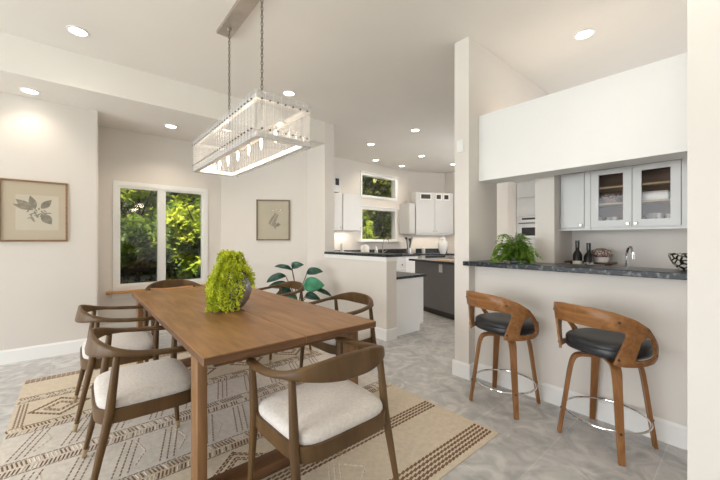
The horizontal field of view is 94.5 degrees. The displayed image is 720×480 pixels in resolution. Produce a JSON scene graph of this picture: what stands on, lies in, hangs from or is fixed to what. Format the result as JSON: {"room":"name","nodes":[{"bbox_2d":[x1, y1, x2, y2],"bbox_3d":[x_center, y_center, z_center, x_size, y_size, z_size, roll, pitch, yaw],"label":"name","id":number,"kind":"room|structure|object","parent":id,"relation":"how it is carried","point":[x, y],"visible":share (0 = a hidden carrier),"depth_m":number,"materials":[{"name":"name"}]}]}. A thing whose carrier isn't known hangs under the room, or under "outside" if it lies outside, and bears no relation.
{"room":"dining room","nodes":[
{"label":"dining room","id":0,"kind":"room"},
{"bbox_2d":[0,92,97,350],"bbox_3d":[-5.273,-0.120,2.482,5.197,2.760,0.780,0,0,-40],"label":"wall","id":1,"kind":"structure","parent":0,"point":[43,285],"depth_m":3.60,"materials":[{"name":"beige paint"}]},
{"bbox_2d":[0,178,67,241],"bbox_3d":[-3.439,-0.304,3.518,0.530,0.642,0.024,0,0,-40],"label":"framed print","id":2,"kind":"object","parent":1,"relation":"attached to","point":[30,211],"visible":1,"depth_m":3.51,"materials":[{"name":"beige paper"}]},
{"bbox_2d":[0,338,86,364],"bbox_3d":[-5.017,1.190,2.177,5.190,0.140,0.016,0,0,-40],"label":"baseboard","id":3,"kind":"structure","parent":1,"relation":"attached to","point":[9,356],"depth_m":3.54,"materials":[{"name":"white paint"}]},
{"bbox_2d":[98,126,220,324],"bbox_3d":[-2.833,-0.120,4.976,1.753,2.760,0.150,0,0,-40],"label":"wall","id":4,"kind":"structure","parent":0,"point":[123,155],"depth_m":4.64,"materials":[{"name":"beige paint"}]},
{"bbox_2d":[99,320,160,333],"bbox_3d":[-2.843,1.190,4.859,1.580,0.140,0.016,0,0,-40],"label":"baseboard","id":5,"kind":"structure","parent":4,"relation":"attached to","point":[121,324],"depth_m":4.52,"materials":[{"name":"white paint"}]},
{"bbox_2d":[106,180,207,298],"bbox_3d":[-2.843,-0.007,4.843,1.360,1.585,0.200,0,0,-40],"label":"window","id":6,"kind":"structure","parent":4,"relation":"attached to","point":[125,290],"depth_m":4.81,"materials":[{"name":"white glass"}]},
{"bbox_2d":[0,32,324,150],"bbox_3d":[-4.024,-1.670,3.139,7.950,0.340,1.400,0,0,-40],"label":"ceiling","id":7,"kind":"structure","parent":0,"point":[123,97],"depth_m":3.74,"materials":[{"name":"paint"}]},
{"bbox_2d":[18,87,40,94],"bbox_3d":[-3.318,-1.496,3.347,0.160,0.008,0.160,0,0,-40],"label":"recessed light","id":8,"kind":"object","parent":7,"relation":"in","point":[23,89],"visible":1,"depth_m":3.33,"materials":[{"name":"beige"}]},
{"bbox_2d":[164,124,177,128],"bbox_3d":[-2.489,-1.496,4.383,0.160,0.008,0.160,0,0,-40],"label":"recessed light","id":9,"kind":"object","parent":7,"relation":"in","point":[165,125],"visible":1,"depth_m":4.38,"materials":[{"name":"beige"}]},
{"bbox_2d":[221,147,306,301],"bbox_3d":[-1.580,-0.120,5.557,1.374,2.760,0.149,0,0,-9],"label":"wall","id":10,"kind":"structure","parent":0,"point":[285,178],"depth_m":5.48,"materials":[{"name":"beige paint"}]},
{"bbox_2d":[256,199,289,239],"bbox_3d":[-1.430,-0.328,5.493,0.540,0.672,0.024,0,0,-9],"label":"framed print","id":11,"kind":"object","parent":10,"relation":"attached to","point":[272,216],"visible":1,"depth_m":5.50,"materials":[{"name":"beige paper"}]},
{"bbox_2d":[0,0,686,172],"bbox_3d":[0.795,-1.965,1.302,13.500,0.250,11.550,0,0,-40],"label":"ceiling","id":12,"kind":"structure","parent":0,"point":[377,71],"depth_m":3.13,"materials":[{"name":"paint"}]},
{"bbox_2d":[66,25,89,36],"bbox_3d":[-2.483,-1.836,2.932,0.160,0.008,0.160,0,0,-40],"label":"recessed light","id":13,"kind":"object","parent":12,"relation":"in","point":[75,30],"visible":1,"depth_m":2.93,"materials":[{"name":"beige"}]},
{"bbox_2d":[192,0,309,176],"bbox_3d":[-0.920,-1.228,2.620,0.414,1.225,1.410,0,0,-40],"label":"chandelier","id":14,"kind":"object","parent":12,"relation":"hanging from","point":[241,9],"visible":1,"depth_m":2.51,"materials":[{"name":"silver metal"}]},
{"bbox_2d":[282,90,295,95],"bbox_3d":[-0.888,-1.836,4.168,0.160,0.008,0.160,0,0,-40],"label":"recessed light","id":15,"kind":"object","parent":12,"relation":"in","point":[286,92],"visible":1,"depth_m":4.17,"materials":[{"name":"beige"}]},
{"bbox_2d":[573,28,594,39],"bbox_3d":[2.000,-1.836,2.974,0.160,0.008,0.160,0,0,-40],"label":"recessed light","id":16,"kind":"object","parent":12,"relation":"in","point":[585,33],"visible":1,"depth_m":2.97,"materials":[{"name":"beige"}]},
{"bbox_2d":[0,311,686,479],"bbox_3d":[0.776,1.310,1.286,13.150,0.100,11.250,0,0,-40],"label":"floor","id":17,"kind":"structure","parent":0,"point":[530,447],"depth_m":2.30,"materials":[{"name":"grey tile"}]},
{"bbox_2d":[145,279,201,335],"bbox_3d":[-2.189,0.875,3.939,0.606,0.775,0.509,0,0,-40],"label":"dining chair","id":18,"kind":"object","parent":17,"relation":"on","point":[174,282],"visible":0.29,"depth_m":4.08,"materials":[{"name":"brown wood"}]},
{"bbox_2d":[0,345,498,479],"bbox_3d":[-1.046,1.255,2.564,2.445,0.010,3.140,0,0,-40],"label":"area rug","id":19,"kind":"object","parent":17,"relation":"on","point":[39,442],"visible":0.45,"depth_m":2.10,"materials":[{"name":"beige fabric"}]},
{"bbox_2d":[73,304,158,431],"bbox_3d":[-1.850,0.865,2.536,0.509,0.775,0.606,0,0,-40],"label":"dining chair","id":20,"kind":"object","parent":19,"relation":"on","point":[143,340],"visible":0.75,"depth_m":2.41,"materials":[{"name":"brown wood"}]},
{"bbox_2d":[82,331,152,358],"bbox_3d":[-1.837,0.788,2.547,0.443,0.075,0.507,0,0,-40],"label":"seat cushion","id":21,"kind":"object","parent":20,"relation":"on","point":[143,340],"depth_m":2.47,"materials":[{"name":"beige fabric"}]},
{"bbox_2d":[81,325,190,479],"bbox_3d":[-1.230,0.865,1.869,0.509,0.775,0.606,0,0,-40],"label":"dining chair","id":22,"kind":"object","parent":19,"relation":"on","point":[118,394],"visible":0.9,"depth_m":1.71,"materials":[{"name":"brown wood"}]},
{"bbox_2d":[94,358,190,408],"bbox_3d":[-1.216,0.788,1.881,0.443,0.075,0.507,0,0,-40],"label":"seat cushion","id":23,"kind":"object","parent":22,"relation":"on","point":[154,383],"depth_m":1.76,"materials":[{"name":"beige fabric"}]},
{"bbox_2d":[132,286,375,479],"bbox_3d":[-1.047,0.875,2.630,1.004,0.750,2.360,0,0,-40],"label":"dining table","id":24,"kind":"object","parent":19,"relation":"on","point":[268,323],"visible":0.61,"depth_m":1.88,"materials":[{"name":"brown wood"}]},
{"bbox_2d":[216,270,251,309],"bbox_3d":[-0.935,0.357,2.422,0.284,0.285,0.284,0,0,-40],"label":"vase","id":25,"kind":"object","parent":24,"relation":"on","point":[248,288],"visible":0.21,"depth_m":2.37,"materials":[{"name":"grey metal"}]},
{"bbox_2d":[204,249,256,312],"bbox_3d":[-0.934,0.283,2.406,0.365,0.440,0.365,0,0,-20],"label":"trailing plant","id":26,"kind":"object","parent":25,"relation":"in","point":[231,261],"visible":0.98,"depth_m":2.30,"materials":[{"name":"green plant"}]},
{"bbox_2d":[258,281,312,364],"bbox_3d":[-0.892,0.865,3.708,0.509,0.775,0.606,0,0,-40],"label":"dining chair","id":27,"kind":"object","parent":19,"relation":"on","point":[299,286],"visible":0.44,"depth_m":3.83,"materials":[{"name":"brown wood"}]},
{"bbox_2d":[246,337,398,479],"bbox_3d":[-0.170,0.865,1.586,0.606,0.775,0.509,0,0,-40],"label":"dining chair","id":28,"kind":"object","parent":19,"relation":"on","point":[313,421],"visible":1,"depth_m":1.45,"materials":[{"name":"brown wood"}]},
{"bbox_2d":[259,380,382,444],"bbox_3d":[-0.181,0.788,1.600,0.507,0.075,0.443,0,0,-40],"label":"seat cushion","id":29,"kind":"object","parent":28,"relation":"on","point":[333,413],"depth_m":1.48,"materials":[{"name":"beige fabric"}]},
{"bbox_2d":[299,292,377,382],"bbox_3d":[-0.168,0.865,2.867,0.509,0.775,0.606,0,0,-40],"label":"dining chair","id":30,"kind":"object","parent":19,"relation":"on","point":[329,346],"visible":0.45,"depth_m":2.76,"materials":[{"name":"brown wood"}]},
{"bbox_2d":[323,329,370,344],"bbox_3d":[-0.181,0.788,2.855,0.443,0.075,0.507,0,0,-40],"label":"seat cushion","id":31,"kind":"object","parent":30,"relation":"on","point":[363,335],"depth_m":2.71,"materials":[{"name":"beige fabric"}]},
{"bbox_2d":[267,262,330,299],"bbox_3d":[-0.862,0.782,4.777,0.909,0.955,0.359,0,0,7],"label":"potted plant","id":32,"kind":"object","parent":17,"relation":"on","point":[311,284],"visible":0.55,"depth_m":4.70,"materials":[{"name":"green plant"}]},
{"bbox_2d":[396,253,420,272],"bbox_3d":[0.013,0.805,7.374,3.320,0.910,0.676,0,0,-40],"label":"base cabinet","id":33,"kind":"object","parent":17,"relation":"on","point":[403,264],"visible":0.12,"depth_m":7.91,"materials":[{"name":"white paint"}]},
{"bbox_2d":[399,253,420,255],"bbox_3d":[0.011,0.367,7.376,3.320,0.035,0.670,0,0,-40],"label":"countertop","id":34,"kind":"structure","parent":33,"relation":"on","point":[399,253],"depth_m":8.04,"materials":[{"name":"black stone"}]},
{"bbox_2d":[405,237,412,253],"bbox_3d":[1.234,0.137,8.386,0.217,0.425,0.198,0,0,-40],"label":"utensil crock","id":35,"kind":"object","parent":34,"relation":"on","point":[408,240],"visible":1,"depth_m":8.34,"materials":[{"name":"silver metal"}]},
{"bbox_2d":[396,271,425,335],"bbox_3d":[0.299,0.872,4.973,0.640,0.777,1.220,0,0,-40],"label":"base cabinet","id":36,"kind":"object","parent":17,"relation":"on","point":[409,286],"visible":0.27,"depth_m":4.52,"materials":[{"name":"white paint"}]},
{"bbox_2d":[396,271,425,279],"bbox_3d":[0.299,0.499,4.973,0.640,0.032,1.220,0,0,-40],"label":"countertop","id":37,"kind":"structure","parent":36,"relation":"on","point":[399,275],"depth_m":4.64,"materials":[{"name":"black stone"}]},
{"bbox_2d":[409,257,454,319],"bbox_3d":[1.627,0.800,5.636,0.920,0.920,1.460,0,0,-27],"label":"kitchen island","id":38,"kind":"object","parent":17,"relation":"on","point":[439,280],"visible":0.46,"depth_m":5.52,"materials":[{"name":"grey wood"}]},
{"bbox_2d":[409,257,454,264],"bbox_3d":[1.627,0.357,5.636,0.920,0.035,1.460,0,0,-27],"label":"island countertop","id":39,"kind":"structure","parent":38,"relation":"on","point":[432,260],"depth_m":5.76,"materials":[{"name":"black stone"}]},
{"bbox_2d":[436,259,454,261],"bbox_3d":[1.417,0.330,5.416,0.240,0.020,0.340,0,0,38],"label":"cutting board","id":40,"kind":"object","parent":39,"relation":"on","point":[445,260],"visible":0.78,"depth_m":5.32,"materials":[{"name":"beige wood"}]},
{"bbox_2d":[413,253,453,257],"bbox_3d":[1.937,0.805,8.690,0.940,0.910,0.565,0,0,-14],"label":"base cabinet","id":41,"kind":"object","parent":17,"relation":"on","point":[426,255],"visible":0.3,"depth_m":8.43,"materials":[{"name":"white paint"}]},
{"bbox_2d":[413,253,453,254],"bbox_3d":[1.936,0.367,8.693,0.940,0.035,0.560,0,0,-14],"label":"countertop","id":42,"kind":"structure","parent":41,"relation":"on","point":[413,253],"depth_m":8.63,"materials":[{"name":"black stone"}]},
{"bbox_2d":[438,236,447,253],"bbox_3d":[2.084,0.128,8.375,0.250,0.445,0.250,0,0,-40],"label":"lidded jar","id":43,"kind":"object","parent":42,"relation":"on","point":[442,244],"visible":1,"depth_m":8.29,"materials":[{"name":"white ceramic"}]},
{"bbox_2d":[466,291,540,419],"bbox_3d":[1.104,0.825,2.591,0.511,0.865,0.535,0,0,-39],"label":"bar stool","id":44,"kind":"object","parent":17,"relation":"on","point":[511,320],"visible":1,"depth_m":2.43,"materials":[{"name":"brown wood"}]},
{"bbox_2d":[475,312,538,335],"bbox_3d":[1.141,0.648,2.603,0.424,0.091,0.416,0,0,-23],"label":"seat cushion","id":45,"kind":"object","parent":44,"relation":"on","point":[494,322],"depth_m":2.46,"materials":[{"name":"black leather"}]},
{"bbox_2d":[517,181,534,261],"bbox_3d":[3.018,-0.040,5.399,0.700,2.600,0.700,0,0,-40],"label":"oven tower","id":46,"kind":"object","parent":17,"relation":"on","point":[525,190],"visible":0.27,"depth_m":5.33,"materials":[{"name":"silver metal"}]},
{"bbox_2d":[517,216,534,237],"bbox_3d":[2.778,-0.205,5.195,0.070,0.350,0.660,0,0,-40],"label":"oven","id":47,"kind":"object","parent":46,"relation":"in","point":[525,224],"depth_m":5.33,"materials":[{"name":"silver metal"}]},
{"bbox_2d":[553,301,658,465],"bbox_3d":[1.532,0.826,2.097,0.499,0.868,0.534,0,0,-20],"label":"bar stool","id":48,"kind":"object","parent":17,"relation":"on","point":[620,340],"visible":1,"depth_m":1.96,"materials":[{"name":"brown wood"}]},
{"bbox_2d":[565,328,652,359],"bbox_3d":[1.567,0.648,2.111,0.424,0.091,0.416,0,0,-20],"label":"seat cushion","id":49,"kind":"object","parent":48,"relation":"on","point":[593,341],"depth_m":2.00,"materials":[{"name":"black leather"}]},
{"bbox_3d":[2.125,0.805,2.667,0.595,0.910,0.920,0,0,-40],"label":"cabinet","id":50,"kind":"object","parent":17,"relation":"on","visible":0},
{"bbox_2d":[573,240,581,263],"bbox_3d":[1.869,0.177,2.863,0.072,0.346,0.072,0,0,-40],"label":"wine bottle","id":51,"kind":"object","parent":50,"relation":"on","point":[577,255],"visible":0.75,"depth_m":2.84,"materials":[{"name":"black glass"}]},
{"bbox_2d":[583,243,593,264],"bbox_3d":[1.935,0.187,2.817,0.074,0.326,0.074,0,0,-40],"label":"wine bottle","id":52,"kind":"object","parent":50,"relation":"on","point":[588,257],"visible":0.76,"depth_m":2.80,"materials":[{"name":"black glass"}]},
{"bbox_2d":[625,246,634,266],"bbox_3d":[2.168,0.199,2.682,0.062,0.303,0.151,0,0,3],"label":"bar faucet","id":53,"kind":"object","parent":50,"relation":"on","point":[628,247],"visible":0.67,"depth_m":2.69,"materials":[{"name":"silver metal"}]},
{"bbox_2d":[307,122,395,329],"bbox_3d":[-0.575,-0.290,5.359,0.180,3.100,3.000,0,0,-40],"label":"wall","id":54,"kind":"structure","parent":0,"point":[375,279],"depth_m":5.17,"materials":[{"name":"beige paint"}]},
{"bbox_2d":[324,251,402,261],"bbox_3d":[-0.001,0.225,4.747,0.300,0.090,1.365,0,0,-40],"label":"countertop","id":55,"kind":"structure","parent":54,"relation":"on","point":[385,257],"depth_m":4.47,"materials":[{"name":"black stone"}]},
{"bbox_2d":[361,244,368,251],"bbox_3d":[0.112,0.219,7.389,0.190,0.262,0.188,0,0,-40],"label":"canister","id":56,"kind":"object","parent":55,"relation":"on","point":[364,248],"visible":0.77,"depth_m":7.31,"materials":[{"name":"white ceramic"}]},
{"bbox_2d":[369,327,386,340],"bbox_3d":[-0.281,1.190,4.863,0.016,0.140,1.896,0,0,-40],"label":"baseboard","id":57,"kind":"structure","parent":54,"relation":"attached to","point":[380,333],"depth_m":4.21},
{"bbox_2d":[387,327,396,340],"bbox_3d":[0.404,1.190,4.211,0.180,0.140,0.016,0,0,-40],"label":"baseboard","id":58,"kind":"structure","parent":54,"relation":"attached to","point":[391,333],"depth_m":4.21,"materials":[{"name":"white paint"}]},
{"bbox_2d":[334,157,407,253],"bbox_3d":[-0.094,-0.290,7.838,3.770,3.100,0.150,0,0,-40],"label":"wall","id":59,"kind":"structure","parent":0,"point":[348,170],"depth_m":7.89,"materials":[{"name":"beige paint"}]},
{"bbox_2d":[334,174,339,192],"bbox_3d":[-0.651,-1.190,7.036,0.340,0.360,0.328,0,0,-40],"label":"upper cabinet","id":60,"kind":"object","parent":59,"relation":"attached to","point":[336,177],"visible":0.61,"depth_m":6.97,"materials":[{"name":"white wood"}]},
{"bbox_2d":[334,192,341,230],"bbox_3d":[-0.620,-0.595,7.052,0.370,0.790,0.364,0,0,-40],"label":"upper cabinet","id":61,"kind":"object","parent":59,"relation":"attached to","point":[337,196],"visible":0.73,"depth_m":6.97,"materials":[{"name":"white wood"}]},
{"bbox_2d":[342,193,361,230],"bbox_3d":[-0.270,-0.595,7.351,0.530,0.790,0.364,0,0,-40],"label":"upper cabinet","id":62,"kind":"object","parent":59,"relation":"attached to","point":[351,204],"visible":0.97,"depth_m":7.20,"materials":[{"name":"white wood"}]},
{"bbox_2d":[334,249,405,253],"bbox_3d":[-0.093,0.290,7.721,3.600,0.120,0.030,0,0,-40],"label":"backsplash","id":63,"kind":"structure","parent":59,"relation":"attached to","point":[395,251],"depth_m":8.34,"materials":[{"name":"black stone"}]},
{"bbox_2d":[358,170,402,241],"bbox_3d":[0.501,-0.790,8.235,1.450,1.670,0.220,0,0,-40],"label":"window","id":64,"kind":"structure","parent":59,"relation":"attached to","point":[393,179],"depth_m":8.32,"materials":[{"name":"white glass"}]},
{"bbox_2d":[399,203,414,233],"bbox_3d":[1.224,-0.550,8.628,0.220,0.780,0.340,0,0,-40],"label":"upper cabinet","id":65,"kind":"object","parent":59,"relation":"attached to","point":[406,210],"visible":1,"depth_m":8.53,"materials":[{"name":"white wood"}]},
{"bbox_2d":[408,171,444,253],"bbox_3d":[1.820,-0.290,9.154,1.150,3.100,0.633,0,0,-40],"label":"wall","id":66,"kind":"structure","parent":0,"point":[417,181],"depth_m":9.04,"materials":[{"name":"beige paint"}]},
{"bbox_2d":[416,248,446,252],"bbox_3d":[1.932,0.290,8.989,0.920,0.120,0.017,0,0,-14],"label":"backsplash","id":67,"kind":"structure","parent":66,"relation":"attached to","point":[435,250],"depth_m":8.96,"materials":[{"name":"black stone"}]},
{"bbox_2d":[411,192,452,234],"bbox_3d":[1.915,-0.682,8.860,1.070,1.115,0.364,0,0,-14],"label":"upper cabinet","id":68,"kind":"object","parent":66,"relation":"attached to","point":[433,211],"visible":0.99,"depth_m":8.69,"materials":[{"name":"white wood"}]},
{"bbox_2d":[455,36,496,363],"bbox_3d":[1.129,-0.290,3.230,0.510,3.100,0.150,0,0,-40],"label":"wall column","id":69,"kind":"structure","parent":0,"point":[475,65],"depth_m":3.08,"materials":[{"name":"beige paint"}]},
{"bbox_2d":[457,139,463,152],"bbox_3d":[0.924,-0.865,3.068,0.012,0.110,0.070,0,0,-40],"label":"wall thermostat","id":70,"kind":"object","parent":69,"relation":"attached to","point":[460,144],"visible":1,"depth_m":3.06,"materials":[{"name":"white plastic"}]},
{"bbox_2d":[452,359,470,380],"bbox_3d":[0.929,1.190,3.059,0.016,0.140,0.182,0,0,-40],"label":"baseboard","id":71,"kind":"structure","parent":69,"relation":"attached to","point":[460,369],"depth_m":3.05,"materials":[{"name":"white paint"}]},
{"bbox_2d":[445,172,507,254],"bbox_3d":[5.798,-0.290,5.253,0.160,3.100,10.470,0,0,-40],"label":"wall","id":72,"kind":"structure","parent":0,"point":[502,188],"depth_m":8.02,"materials":[{"name":"beige paint"}]},
{"bbox_2d":[508,182,516,243],"bbox_3d":[2.789,-0.290,5.783,0.650,3.100,0.140,0,0,-40],"label":"wall","id":73,"kind":"structure","parent":0,"point":[512,186],"depth_m":5.57,"materials":[{"name":"beige paint"}]},
{"bbox_2d":[497,57,548,109],"bbox_3d":[2.080,-1.440,4.041,1.990,0.800,0.150,0,0,-40],"label":"wall header","id":74,"kind":"structure","parent":0,"point":[513,88],"depth_m":3.56,"materials":[{"name":"beige paint"}]},
{"bbox_2d":[535,175,571,263],"bbox_3d":[1.827,0.320,3.136,0.450,1.880,0.160,0,0,-40],"label":"wall","id":75,"kind":"structure","parent":0,"point":[553,245],"depth_m":2.99,"materials":[{"name":"beige paint"}]},
{"bbox_2d":[475,266,686,425],"bbox_3d":[1.592,0.745,2.564,0.150,1.030,1.465,0,0,-40],"label":"wall","id":76,"kind":"structure","parent":0,"point":[659,304],"depth_m":2.35,"materials":[{"name":"beige paint"}]},
{"bbox_2d":[470,362,473,377],"bbox_3d":[1.021,1.190,3.029,0.084,0.140,0.016,0,0,-40],"label":"baseboard","id":77,"kind":"structure","parent":76,"relation":"attached to","point":[472,363],"depth_m":3.02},
{"bbox_2d":[463,260,686,279],"bbox_3d":[1.555,0.226,2.561,0.370,0.068,1.500,0,0,-40],"label":"countertop","id":78,"kind":"structure","parent":76,"relation":"on","point":[663,273],"depth_m":2.33,"materials":[{"name":"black stone"}]},
{"bbox_2d":[487,233,542,263],"bbox_3d":[1.315,0.068,2.838,0.430,0.262,0.392,0,0,35],"label":"potted fern","id":79,"kind":"object","parent":78,"relation":"on","point":[511,252],"visible":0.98,"depth_m":2.80,"materials":[{"name":"green plant"}]},
{"bbox_2d":[565,260,617,265],"bbox_3d":[2.027,0.270,2.932,0.150,0.160,0.360,0,0,-40],"label":"tray","id":80,"kind":"object","parent":78,"relation":"on","point":[569,261],"visible":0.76,"depth_m":2.81,"materials":[{"name":"brown wood"}]},
{"bbox_2d":[591,248,612,261],"bbox_3d":[2.075,0.130,2.868,0.164,0.120,0.162,0,0,-40],"label":"potted plant","id":81,"kind":"object","parent":80,"relation":"on","point":[600,254],"visible":0.89,"depth_m":2.82,"materials":[{"name":"plant"}]},
{"bbox_2d":[668,253,686,270],"bbox_3d":[2.053,0.139,2.108,0.156,0.107,0.156,0,0,-40],"label":"patterned bowl","id":82,"kind":"object","parent":78,"relation":"on","point":[679,260],"visible":0.59,"depth_m":2.09,"materials":[{"name":"black ceramic"}]},
{"bbox_2d":[476,363,686,449],"bbox_3d":[1.529,1.190,2.510,0.016,0.140,1.465,0,0,-40],"label":"baseboard","id":83,"kind":"structure","parent":76,"relation":"attached to","point":[669,432],"depth_m":2.33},
{"bbox_2d":[479,52,686,183],"bbox_3d":[1.885,-0.855,2.813,0.780,0.610,1.465,0,0,-40],"label":"soffit","id":84,"kind":"structure","parent":0,"point":[638,115],"depth_m":2.43,"materials":[{"name":"white paint"}]},
{"bbox_2d":[594,257,609,261],"bbox_3d":[2.075,0.160,2.868,0.124,0.060,0.124,0,0,-40],"label":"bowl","id":85,"kind":"object","parent":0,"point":[596,259],"depth_m":2.82,"materials":[{"name":"white ceramic"}]},
{"bbox_2d":[572,229,686,268],"bbox_3d":[2.359,0.050,2.974,0.150,2.420,1.095,0,0,-40],"label":"wall","id":86,"kind":"structure","parent":0,"point":[651,247],"depth_m":2.83,"materials":[{"name":"beige paint"}]},
{"bbox_2d":[560,158,686,230],"bbox_3d":[2.221,-0.351,2.755,0.345,0.537,0.930,0,0,-40],"label":"upper cabinet","id":87,"kind":"object","parent":86,"relation":"attached to","point":[581,204],"visible":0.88,"depth_m":2.74,"materials":[{"name":"white wood"}]},
{"bbox_2d":[600,194,621,202],"bbox_3d":[2.145,-0.345,2.848,0.150,0.075,0.148,0,0,-40],"label":"serving bowl","id":88,"kind":"object","parent":87,"relation":"on","point":[610,198],"visible":0.86,"depth_m":2.80,"materials":[{"name":"white ceramic"}]},
{"bbox_2d":[599,185,622,192],"bbox_3d":[2.150,-0.436,2.872,0.260,0.013,0.260,0,0,-40],"label":"shelf","id":89,"kind":"object","parent":87,"relation":"attached to","point":[613,189],"depth_m":2.84,"materials":[{"name":"brown wood"}]},
{"bbox_2d":[599,202,622,207],"bbox_3d":[2.150,-0.301,2.872,0.260,0.013,0.260,0,0,-40],"label":"shelf","id":90,"kind":"object","parent":87,"relation":"attached to","point":[617,204],"depth_m":2.85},
{"bbox_2d":[645,213,664,218],"bbox_3d":[2.377,-0.165,2.684,0.120,0.100,0.120,0,0,-40],"label":"glass vase","id":91,"kind":"object","parent":87,"relation":"in","point":[648,215],"visible":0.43,"depth_m":2.66,"materials":[{"name":"clear glass"}]},
{"bbox_2d":[642,190,669,200],"bbox_3d":[2.312,-0.345,2.636,0.120,0.075,0.210,0,0,-40],"label":"serving dish","id":92,"kind":"object","parent":87,"relation":"on","point":[659,194],"visible":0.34,"depth_m":2.57,"materials":[{"name":"white ceramic"}]},
{"bbox_2d":[642,181,669,188],"bbox_3d":[2.337,-0.436,2.654,0.260,0.013,0.275,0,0,-40],"label":"shelf","id":93,"kind":"object","parent":87,"relation":"attached to","point":[663,184],"depth_m":2.63,"materials":[{"name":"brown wood"}]},
{"bbox_2d":[642,199,669,204],"bbox_3d":[2.337,-0.301,2.654,0.260,0.013,0.275,0,0,-40],"label":"shelf","id":94,"kind":"object","parent":87,"relation":"attached to","point":[660,201],"depth_m":2.62,"materials":[{"name":"beige wood"}]},
{"bbox_2d":[656,213,662,218],"bbox_3d":[2.326,-0.160,2.589,0.044,0.090,0.043,0,0,-40],"label":"glass tumbler","id":95,"kind":"object","parent":87,"relation":"in","point":[659,215],"visible":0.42,"depth_m":2.57,"materials":[{"name":"clear glass"}]},
{"bbox_2d":[687,0,719,479],"bbox_3d":[3.502,-0.290,-0.177,0.900,3.100,5.185,0,0,-40],"label":"wall","id":96,"kind":"structure","parent":0,"point":[703,16],"depth_m":1.47,"materials":[{"name":"beige paint"}]},
{"label":"outside","id":97,"kind":"structure","parent":0,"visible":0},
{"bbox_3d":[0.560,1.470,7.049,70.000,0.180,70.000,0,0,-40],"label":"ground","id":98,"kind":"structure","parent":97,"visible":0},
{"bbox_2d":[120,191,143,220],"bbox_3d":[-6.500,-1.069,7.749,2.690,4.902,2.514,0,0,-40],"label":"leafy tree","id":99,"kind":"object","parent":98,"relation":"on","point":[130,204],"visible":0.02,"depth_m":8.19,"materials":[{"name":"green plant"}]},
{"bbox_2d":[120,267,156,283],"bbox_3d":[-4.046,0.950,5.848,0.410,0.860,1.000,0,0,41],"label":"garden bench","id":100,"kind":"object","parent":98,"relation":"on","point":[154,269],"visible":0.09,"depth_m":6.11,"materials":[{"name":"metal"}]},
{"bbox_2d":[120,188,177,281],"bbox_3d":[-5.468,-0.405,8.355,1.923,3.692,2.142,0,0,-5],"label":"leafy tree","id":101,"kind":"object","parent":98,"relation":"on","point":[151,201],"visible":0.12,"depth_m":8.29,"materials":[{"name":"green plant"}]},
{"bbox_2d":[121,189,177,279],"bbox_3d":[-7.217,-1.427,10.174,3.627,5.770,3.175,0,0,-15],"label":"leafy tree","id":102,"kind":"object","parent":98,"relation":"on","point":[154,193],"visible":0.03,"depth_m":10.20,"materials":[{"name":"green plant"}]},
{"bbox_2d":[120,213,181,282],"bbox_3d":[-4.599,0.420,6.952,1.718,1.928,1.527,0,0,-40],"label":"leafy shrub","id":103,"kind":"object","parent":98,"relation":"on","point":[138,249],"visible":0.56,"depth_m":6.70,"materials":[{"name":"green plant"}]},
{"bbox_2d":[123,192,195,256],"bbox_3d":[-8.318,-2.495,13.580,6.112,8.165,5.969,0,0,-5],"label":"leafy tree","id":104,"kind":"object","parent":98,"relation":"on","point":[169,192],"visible":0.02,"depth_m":13.17,"materials":[{"name":"green plant"}]},
{"bbox_2d":[153,193,200,274],"bbox_3d":[-3.909,-0.272,8.343,2.148,3.349,1.657,0,0,9],"label":"leafy tree","id":105,"kind":"object","parent":98,"relation":"on","point":[186,219],"visible":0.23,"depth_m":8.06,"materials":[{"name":"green plant"}]},
{"bbox_2d":[170,192,198,278],"bbox_3d":[-5.145,-1.294,10.950,3.139,5.485,3.134,0,0,-27],"label":"leafy tree","id":106,"kind":"object","parent":98,"relation":"on","point":[189,196],"visible":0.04,"depth_m":10.17,"materials":[{"name":"green plant"}]},
{"bbox_2d":[177,270,200,278],"bbox_3d":[-3.451,0.985,7.042,1.179,0.823,1.174,0,0,-40],"label":"ground cover","id":107,"kind":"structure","parent":98,"relation":"on","point":[184,275],"depth_m":6.79,"materials":[{"name":"green plant"}]},
{"bbox_2d":[362,215,373,238],"bbox_3d":[0.252,0.219,12.286,0.692,2.328,0.878,0,0,-11],"label":"leafy shrub","id":108,"kind":"object","parent":98,"relation":"on","point":[368,228],"visible":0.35,"depth_m":12.28,"materials":[{"name":"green plant"}]},
{"bbox_2d":[362,176,390,238],"bbox_3d":[0.010,-1.526,13.938,3.579,6.081,3.322,0,0,3],"label":"leafy tree","id":109,"kind":"object","parent":98,"relation":"on","point":[381,188],"visible":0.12,"depth_m":13.48,"materials":[{"name":"green plant"}]},
{"bbox_2d":[370,178,390,238],"bbox_3d":[1.850,-1.789,16.788,3.856,6.609,4.114,0,0,8],"label":"leafy tree","id":110,"kind":"object","parent":98,"relation":"on","point":[385,226],"visible":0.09,"depth_m":16.05,"materials":[{"name":"green plant"}]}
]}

